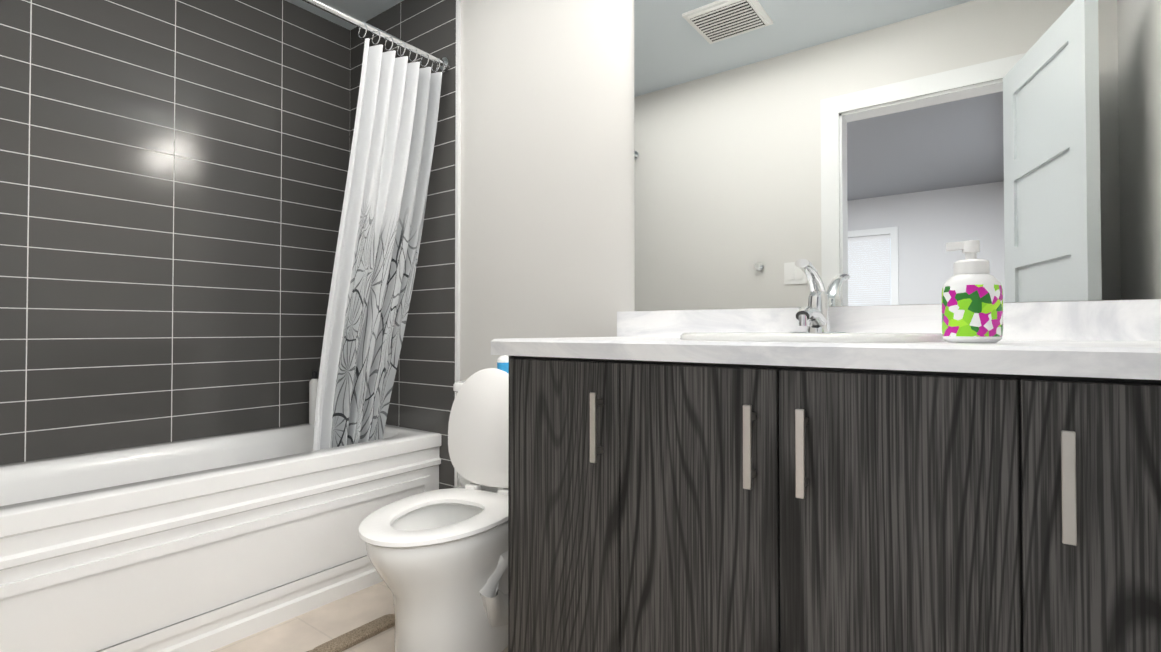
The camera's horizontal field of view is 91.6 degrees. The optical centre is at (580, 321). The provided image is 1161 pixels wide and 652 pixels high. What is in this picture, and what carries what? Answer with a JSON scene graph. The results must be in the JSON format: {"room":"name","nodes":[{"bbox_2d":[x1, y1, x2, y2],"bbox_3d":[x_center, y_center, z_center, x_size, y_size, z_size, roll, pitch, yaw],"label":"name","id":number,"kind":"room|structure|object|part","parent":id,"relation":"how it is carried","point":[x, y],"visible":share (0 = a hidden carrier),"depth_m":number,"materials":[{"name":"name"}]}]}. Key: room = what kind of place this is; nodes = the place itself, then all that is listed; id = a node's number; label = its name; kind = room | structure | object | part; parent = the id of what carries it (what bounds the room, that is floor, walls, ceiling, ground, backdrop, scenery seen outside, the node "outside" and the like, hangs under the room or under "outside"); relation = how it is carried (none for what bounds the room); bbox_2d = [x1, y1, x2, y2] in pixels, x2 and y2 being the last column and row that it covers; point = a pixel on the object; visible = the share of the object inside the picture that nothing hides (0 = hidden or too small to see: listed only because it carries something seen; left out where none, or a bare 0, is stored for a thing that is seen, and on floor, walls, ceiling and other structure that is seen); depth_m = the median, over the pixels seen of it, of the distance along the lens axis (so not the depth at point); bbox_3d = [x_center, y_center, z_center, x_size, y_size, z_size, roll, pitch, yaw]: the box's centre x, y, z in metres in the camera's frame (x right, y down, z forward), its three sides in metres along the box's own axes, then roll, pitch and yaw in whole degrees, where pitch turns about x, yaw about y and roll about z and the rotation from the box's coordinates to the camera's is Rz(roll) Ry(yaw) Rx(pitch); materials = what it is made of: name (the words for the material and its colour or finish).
{"room":"bathroom","nodes":[
{"label":"bathroom","id":0,"kind":"room"},
{"bbox_2d":[0,0,349,464],"bbox_3d":[-1.656,-0.236,2.132,0.100,2.410,1.628,-1,-1,37],"label":"wall tile","id":1,"kind":"structure","parent":0,"point":[173,176],"depth_m":2.14,"materials":[{"name":"grey tile"}]},
{"bbox_2d":[285,0,403,29],"bbox_3d":[-0.319,-1.502,1.291,4.000,0.100,1.840,-1,-1,37],"label":"ceiling","id":2,"kind":"structure","parent":0,"point":[364,10],"depth_m":2.58,"materials":[{"name":"white paint"}]},
{"bbox_2d":[211,581,507,651],"bbox_3d":[-1.511,0.985,-0.350,4.000,0.100,5.840,-1,-1,37],"label":"floor","id":3,"kind":"structure","parent":0,"point":[310,630],"depth_m":1.78,"materials":[{"name":"tile"}]},
{"bbox_2d":[0,423,440,651],"bbox_3d":[-1.300,0.711,1.930,0.692,0.512,1.502,-1,-1,37],"label":"bathtub","id":4,"kind":"object","parent":3,"relation":"on","point":[208,544],"visible":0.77,"depth_m":1.70,"materials":[{"name":"white plastic"}]},
{"bbox_2d":[309,371,317,423],"bbox_3d":[-1.210,0.343,2.567,0.044,0.239,0.044,-1,-1,37],"label":"bottle","id":5,"kind":"object","parent":4,"relation":"on","point":[313,384],"visible":0.67,"depth_m":2.55,"materials":[{"name":"white plastic"}]},
{"bbox_2d":[306,614,394,651],"bbox_3d":[-0.590,0.950,1.420,0.570,0.017,0.660,-1,-1,37],"label":"bath rug","id":6,"kind":"object","parent":3,"relation":"on","point":[349,639],"visible":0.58,"depth_m":1.71,"materials":[{"name":"fabric"}]},
{"bbox_2d":[358,368,508,651],"bbox_3d":[-0.358,0.556,1.720,0.400,0.813,0.695,0,-1,28],"label":"toilet","id":7,"kind":"object","parent":3,"relation":"on","point":[438,559],"visible":0.73,"depth_m":1.57,"materials":[{"name":"white ceramic"}]},
{"bbox_3d":[-0.404,0.551,1.633,0.390,0.032,0.497,0,-1,28],"label":"seat","id":8,"kind":"part","parent":7,"relation":"part of","materials":[{"name":"white plastic"}]},
{"bbox_3d":[-0.240,0.390,1.949,0.400,0.361,0.184,0,-1,28],"label":"tank","id":9,"kind":"part","parent":7,"relation":"part of","materials":[{"name":"white ceramic"}]},
{"bbox_3d":[-0.291,0.344,1.851,0.360,0.385,0.019,0,-3,28],"label":"lid","id":10,"kind":"part","parent":7,"relation":"part of","materials":[{"name":"white plastic"}]},
{"bbox_2d":[497,355,508,373],"bbox_3d":[-0.270,0.157,1.997,0.049,0.104,0.048,-1,-1,37],"label":"bottle","id":11,"kind":"object","parent":7,"relation":"on","point":[502,362],"visible":0.35,"depth_m":1.98,"materials":[{"name":"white plastic"}]},
{"bbox_2d":[491,351,1160,651],"bbox_3d":[0.518,0.516,1.164,1.329,0.876,0.596,-1,-1,37],"label":"bathroom vanity","id":12,"kind":"object","parent":3,"relation":"on","point":[817,475],"depth_m":0.92,"materials":[{"name":"grey wood"}]},
{"bbox_2d":[491,335,1160,366],"bbox_3d":[0.506,0.058,1.190,1.374,0.039,0.577,-1,-1,37],"label":"countertop","id":13,"kind":"structure","parent":12,"relation":"on","point":[1053,352],"depth_m":0.90,"materials":[{"name":"white stone"}]},
{"bbox_2d":[639,331,942,342],"bbox_3d":[0.468,0.106,1.201,0.524,0.165,0.424,-1,-1,37],"label":"sink","id":14,"kind":"object","parent":13,"relation":"in","point":[867,336],"depth_m":1.08,"materials":[{"name":"white ceramic"}]},
{"bbox_2d":[791,259,834,330],"bbox_3d":[0.552,-0.051,1.346,0.160,0.182,0.171,-1,-1,37],"label":"faucet","id":15,"kind":"object","parent":13,"relation":"on","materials":[{"name":"silver metal"}]},
{"bbox_2d":[941,240,1002,342],"bbox_3d":[0.658,-0.052,0.950,0.085,0.172,0.085,-1,-1,37],"label":"soap dispenser","id":16,"kind":"object","parent":13,"relation":"on","point":[972,300],"visible":1,"depth_m":0.92,"materials":[{"name":"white plastic"}]},
{"bbox_2d":[350,0,455,488],"bbox_3d":[-0.826,-0.229,2.600,0.875,2.410,0.112,-1,-1,37],"label":"wall tile","id":17,"kind":"structure","parent":0,"point":[422,395],"depth_m":2.38,"materials":[{"name":"grey tile"}]},
{"bbox_2d":[302,0,450,450],"bbox_3d":[-1.089,-0.281,1.787,0.277,1.631,1.500,-1,-1,37],"label":"shower curtain","id":18,"kind":"object","parent":17,"relation":"attached to","point":[383,208],"visible":1,"depth_m":2.18,"materials":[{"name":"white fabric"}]},
{"bbox_2d":[454,0,460,486],"bbox_3d":[-0.469,-0.233,2.334,0.015,2.410,0.114,-1,-1,37],"label":"trim","id":19,"kind":"structure","parent":17,"relation":"attached to","point":[457,198],"depth_m":2.29,"materials":[{"name":"white paint"}]},
{"bbox_2d":[460,0,1153,485],"bbox_3d":[0.442,-0.242,1.667,2.245,2.410,0.100,-1,-1,37],"label":"wall","id":20,"kind":"structure","parent":0,"point":[548,210],"depth_m":2.03,"materials":[{"name":"white paint"}]},
{"bbox_2d":[634,0,1160,310],"bbox_3d":[0.701,-0.555,1.411,1.312,1.030,0.005,-1,-1,37],"label":"mirror","id":21,"kind":"object","parent":20,"relation":"attached to","point":[867,152],"visible":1,"depth_m":1.37,"materials":[{"name":"clear glass"}]},
{"bbox_2d":[617,299,1160,338],"bbox_3d":[0.673,0.001,1.413,1.370,0.080,0.021,-1,-1,37],"label":"backsplash","id":22,"kind":"structure","parent":0,"relation":"attached to","point":[1112,319],"depth_m":1.30,"materials":[{"name":"white stone"}]}
]}

